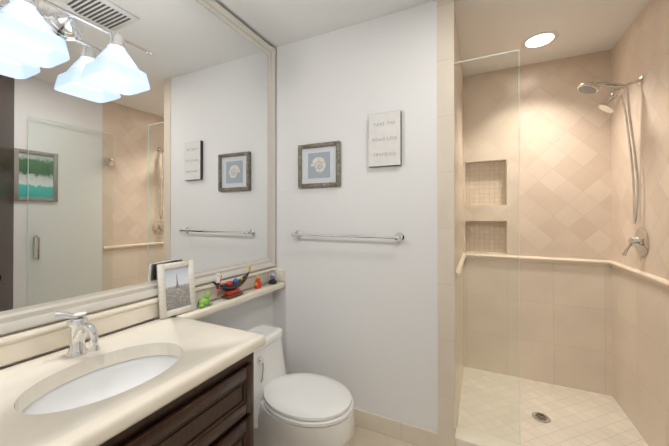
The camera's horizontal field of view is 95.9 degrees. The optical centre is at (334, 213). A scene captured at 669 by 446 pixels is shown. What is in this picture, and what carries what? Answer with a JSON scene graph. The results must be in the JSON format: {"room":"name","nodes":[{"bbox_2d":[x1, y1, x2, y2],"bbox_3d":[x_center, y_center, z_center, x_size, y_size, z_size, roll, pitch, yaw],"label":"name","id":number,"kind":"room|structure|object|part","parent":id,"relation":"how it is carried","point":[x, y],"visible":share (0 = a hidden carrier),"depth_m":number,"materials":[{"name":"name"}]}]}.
{"room":"bathroom","nodes":[
{"label":"bathroom","id":0,"kind":"room"},
{"bbox_2d":[0,282,272,369],"bbox_3d":[-0.908,0.067,1.554,0.120,2.680,4.554,0,0,26],"label":"wall","id":1,"kind":"structure","parent":0,"point":[244,316],"depth_m":2.01,"materials":[{"name":"white paint"}]},
{"bbox_2d":[0,0,275,335],"bbox_3d":[-0.999,-0.428,1.181,0.034,1.662,2.498,0,0,26],"label":"mirror","id":2,"kind":"object","parent":1,"relation":"attached to","point":[109,199],"visible":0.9,"depth_m":1.38,"materials":[{"name":"clear glass"}]},
{"bbox_2d":[0,0,153,94],"bbox_3d":[-0.939,-0.657,1.093,0.194,0.276,0.600,0,0,26],"label":"sconce","id":3,"kind":"object","parent":2,"relation":"attached to","point":[33,33],"visible":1,"depth_m":1.09,"materials":[{"name":"white glass"}]},
{"bbox_2d":[10,0,37,9],"bbox_3d":[-0.995,-0.696,0.968,0.062,0.066,0.062,0,0,26],"label":"socket","id":4,"kind":"object","parent":3,"relation":"attached to","point":[29,3],"depth_m":0.95,"materials":[{"name":"silver metal"}]},
{"bbox_3d":[-0.995,-0.594,0.967,0.186,0.150,0.186,0,0,26],"label":"lamp shade","id":5,"kind":"part","parent":3,"relation":"part of","materials":[{"name":"white glass"}]},
{"bbox_3d":[-0.999,-0.725,1.122,0.062,0.140,0.140,0,0,26],"label":"plate","id":6,"kind":"part","parent":3,"relation":"part of","materials":[{"name":"silver metal"}]},
{"bbox_3d":[-0.876,-0.593,1.214,0.186,0.150,0.186,0,0,26],"label":"lamp shade","id":7,"kind":"part","parent":3,"relation":"part of","materials":[{"name":"white glass"}]},
{"bbox_2d":[107,31,125,49],"bbox_3d":[-0.876,-0.695,1.215,0.062,0.066,0.062,0,0,26],"label":"socket","id":8,"kind":"object","parent":3,"relation":"attached to","point":[116,40],"depth_m":1.20,"materials":[{"name":"silver metal"}]},
{"bbox_3d":[-0.999,0.364,1.177,0.034,0.078,2.498,0,0,26],"label":"frame","id":9,"kind":"part","parent":2,"relation":"part of","materials":[{"name":"white"}]},
{"bbox_3d":[-0.999,-1.220,1.185,0.034,0.078,2.498,0,0,26],"label":"frame","id":10,"kind":"part","parent":2,"relation":"part of","materials":[{"name":"white"}]},
{"bbox_3d":[-0.475,-0.423,2.271,0.034,1.662,0.078,0,0,26],"label":"frame","id":11,"kind":"part","parent":2,"relation":"part of","materials":[{"name":"white"}]},
{"bbox_2d":[0,267,275,366],"bbox_3d":[-0.959,0.455,1.271,0.026,0.099,2.304,0,0,26],"label":"backsplash","id":12,"kind":"structure","parent":1,"relation":"attached to","point":[25,344],"depth_m":1.26,"materials":[{"name":"beige stone"}]},
{"bbox_2d":[273,1,437,432],"bbox_3d":[0.096,0.069,2.110,1.206,2.680,0.114,0,0,26],"label":"wall","id":13,"kind":"structure","parent":0,"point":[357,318],"depth_m":2.00,"materials":[{"name":"white paint"}]},
{"bbox_2d":[298,141,340,187],"bbox_3d":[-0.111,-0.339,2.130,0.332,0.308,0.030,0,0,26],"label":"art","id":14,"kind":"object","parent":13,"relation":"attached to","point":[319,164],"visible":1,"depth_m":2.12,"materials":[{"name":"brown wood"}]},
{"bbox_2d":[291,230,403,241],"bbox_3d":[0.056,0.151,2.021,0.803,0.056,0.078,0,0,26],"label":"towel rail","id":15,"kind":"object","parent":13,"relation":"attached to","point":[399,237],"visible":1,"depth_m":1.95,"materials":[{"name":"silver metal"}]},
{"bbox_2d":[369,110,401,167],"bbox_3d":[0.321,-0.469,1.923,0.208,0.338,0.030,0,0,26],"label":"sign","id":16,"kind":"object","parent":13,"relation":"attached to","point":[385,138],"visible":1,"depth_m":1.91,"materials":[{"name":"grey"}]},
{"bbox_2d":[354,408,437,445],"bbox_3d":[0.068,1.357,2.046,1.206,0.105,0.012,0,0,26],"label":"baseboard","id":17,"kind":"structure","parent":13,"relation":"attached to","point":[409,433],"depth_m":1.89,"materials":[{"name":"tile"}]},
{"bbox_2d":[215,0,649,75],"bbox_3d":[0.206,-1.326,1.025,2.592,0.100,4.554,0,0,26],"label":"ceiling","id":18,"kind":"structure","parent":0,"point":[493,27],"depth_m":2.00,"materials":[{"name":"white paint"}]},
{"bbox_2d":[521,31,558,48],"bbox_3d":[1.503,-1.265,2.213,0.230,0.010,0.230,0,0,26],"label":"recessed light","id":19,"kind":"object","parent":18,"relation":"in","point":[540,39],"visible":1,"depth_m":2.20,"materials":[{"name":"white glass"}]},
{"bbox_2d":[437,0,454,445],"bbox_3d":[0.655,0.068,1.775,0.093,2.680,0.007,0,0,26],"label":"tiled wall","id":20,"kind":"structure","parent":0,"point":[445,205],"depth_m":1.77,"materials":[{"name":"beige tile"}]},
{"bbox_2d":[454,6,463,428],"bbox_3d":[0.903,0.070,2.296,0.089,2.680,1.147,0,0,26],"label":"wall","id":21,"kind":"structure","parent":0,"point":[458,205],"depth_m":2.14,"materials":[{"name":"tile"}]},
{"bbox_2d":[455,253,465,278],"bbox_3d":[0.979,0.386,2.320,0.024,0.042,1.034,0,0,26],"label":"trim","id":22,"kind":"structure","parent":21,"relation":"attached to","point":[460,265],"depth_m":2.09,"materials":[{"name":"beige tile"}]},
{"bbox_2d":[463,50,612,395],"bbox_3d":[1.702,0.072,2.598,1.266,2.680,0.090,0,0,26],"label":"wall","id":23,"kind":"structure","parent":0,"point":[564,329],"depth_m":2.52,"materials":[{"name":"tile"}]},
{"bbox_2d":[465,253,611,265],"bbox_3d":[1.663,0.388,2.551,1.057,0.042,0.024,0,0,26],"label":"trim","id":24,"kind":"structure","parent":23,"relation":"attached to","point":[558,260],"depth_m":2.51,"materials":[{"name":"beige tile"}]},
{"bbox_2d":[611,0,668,445],"bbox_3d":[2.005,0.068,1.906,0.120,2.680,1.394,0,0,26],"label":"wall","id":25,"kind":"structure","parent":0,"point":[640,349],"depth_m":1.88,"materials":[{"name":"tile"}]},
{"bbox_2d":[577,75,642,223],"bbox_3d":[1.784,-0.401,1.962,0.324,0.941,0.123,0,0,26],"label":"shower head","id":26,"kind":"object","parent":25,"relation":"attached to","point":[608,106],"visible":1,"depth_m":1.94},
{"bbox_3d":[1.798,-0.830,1.958,0.160,0.066,0.031,0,0,26],"label":"handle","id":27,"kind":"part","parent":26,"relation":"part of","materials":[{"name":"silver metal"}]},
{"bbox_3d":[1.875,-0.809,1.932,0.128,0.076,0.018,0,0,26],"label":"arm","id":28,"kind":"part","parent":26,"relation":"part of"},
{"bbox_2d":[622,227,648,256],"bbox_3d":[1.885,0.180,1.922,0.108,0.186,0.186,0,0,26],"label":"shower valve","id":29,"kind":"object","parent":25,"relation":"attached to","point":[639,241],"visible":1,"depth_m":1.88,"materials":[{"name":"silver metal"}]},
{"bbox_3d":[1.858,0.222,1.912,0.068,0.096,0.058,0,0,26],"label":"lever","id":30,"kind":"part","parent":29,"relation":"part of","materials":[{"name":"silver metal"}]},
{"bbox_2d":[609,261,668,288],"bbox_3d":[1.887,0.384,1.828,0.024,0.042,1.134,0,0,26],"label":"trim","id":31,"kind":"structure","parent":25,"relation":"attached to","point":[660,281],"depth_m":1.86,"materials":[{"name":"beige stone"}]},
{"label":"outside","id":32,"kind":"structure","parent":0,"visible":0},
{"bbox_2d":[344,366,648,445],"bbox_3d":[0.206,1.454,1.011,2.592,0.100,4.554,0,0,26],"label":"floor","id":33,"kind":"structure","parent":32,"point":[578,417],"depth_m":2.10,"materials":[{"name":"tile"}]},
{"bbox_2d":[108,355,253,445],"bbox_3d":[-0.870,0.977,0.735,0.572,0.851,1.380,0,0,26],"label":"bathroom vanity","id":34,"kind":"object","parent":33,"relation":"on","point":[221,413],"depth_m":1.03,"materials":[{"name":"brown wood"}]},
{"bbox_2d":[0,279,284,445],"bbox_3d":[-0.675,0.529,1.134,0.600,0.048,2.304,0,0,26],"label":"countertop","id":35,"kind":"structure","parent":34,"relation":"on","point":[209,350],"depth_m":0.96,"materials":[{"name":"beige stone"}]},
{"bbox_2d":[55,311,103,358],"bbox_3d":[-0.886,0.423,1.049,0.165,0.161,0.090,0,0,26],"label":"faucet","id":36,"kind":"object","parent":35,"relation":"on","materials":[{"name":"silver metal"}]},
{"bbox_2d":[16,347,183,422],"bbox_3d":[-0.710,0.610,0.965,0.339,0.141,0.471,0,0,26],"label":"sink","id":37,"kind":"object","parent":35,"relation":"in","point":[54,402],"depth_m":1.05,"materials":[{"name":"white ceramic"}]},
{"bbox_2d":[156,260,196,318],"bbox_3d":[-0.789,0.375,1.516,0.018,0.258,0.185,-8,-5,31],"label":"photo frame","id":38,"kind":"object","parent":35,"relation":"on","point":[176,288],"visible":1,"depth_m":1.51,"materials":[{"name":"grey wood"}]},
{"bbox_2d":[198,292,212,307],"bbox_3d":[-0.706,0.466,1.637,0.058,0.073,0.078,0,0,26],"label":"frog figurine","id":39,"kind":"object","parent":35,"relation":"on","point":[203,301],"visible":1,"depth_m":1.63,"materials":[{"name":"green"}]},
{"bbox_2d":[212,266,250,298],"bbox_3d":[-0.618,0.424,1.837,0.062,0.162,0.332,0,0,23],"label":"figurine","id":40,"kind":"object","parent":35,"relation":"on","point":[233,289],"visible":1,"depth_m":1.80,"materials":[{"name":"brown"}]},
{"bbox_2d":[254,275,261,288],"bbox_3d":[-0.519,0.463,2.047,0.050,0.087,0.068,0,0,26],"label":"figurine","id":41,"kind":"object","parent":35,"relation":"on","point":[257,283],"visible":1,"depth_m":2.03,"materials":[{"name":"red plastic"}]},
{"bbox_2d":[267,270,276,283],"bbox_3d":[-0.447,0.459,2.177,0.072,0.096,0.072,0,0,26],"label":"figurine","id":42,"kind":"object","parent":35,"relation":"on","point":[272,280],"visible":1,"depth_m":2.16,"materials":[{"name":"black"}]},
{"bbox_3d":[-0.488,0.690,0.897,0.021,0.177,0.716,0,0,26],"label":"drawer","id":43,"kind":"part","parent":34,"relation":"part of","materials":[{"name":"brown wood"}]},
{"bbox_3d":[-0.410,1.043,1.057,0.021,0.472,0.356,0,0,26],"label":"door","id":44,"kind":"part","parent":34,"relation":"part of","materials":[{"name":"brown wood"}]},
{"bbox_2d":[245,324,354,445],"bbox_3d":[-0.242,1.063,1.665,0.741,0.684,0.392,0,0,26],"label":"toilet","id":45,"kind":"object","parent":33,"relation":"on","point":[302,409],"visible":0.81,"depth_m":1.55,"materials":[{"name":"white ceramic"}]},
{"bbox_3d":[-0.396,0.859,1.642,0.035,0.104,0.035,0,0,26],"label":"lever handle","id":46,"kind":"part","parent":45,"relation":"part of","materials":[{"name":"silver metal"}]},
{"bbox_2d":[455,426,526,445],"bbox_3d":[1.199,1.357,1.583,1.055,0.100,0.116,0,0,26],"label":"curb","id":47,"kind":"object","parent":33,"relation":"on","point":[462,439],"visible":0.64,"depth_m":1.74,"materials":[{"name":"beige stone"}]},
{"bbox_2d":[455,50,520,445],"bbox_3d":[0.873,0.201,1.735,0.330,2.208,0.010,0,0,26],"label":"glass","id":48,"kind":"object","parent":47,"relation":"on","point":[514,51],"visible":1,"depth_m":1.72,"materials":[{"name":"clear glass"}]},
{"bbox_2d":[532,412,550,422],"bbox_3d":[1.425,1.407,2.082,0.110,0.004,0.110,0,0,26],"label":"floor drain","id":49,"kind":"object","parent":33,"relation":"on","point":[547,418],"visible":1,"depth_m":2.08,"materials":[{"name":"silver metal"}]}
]}

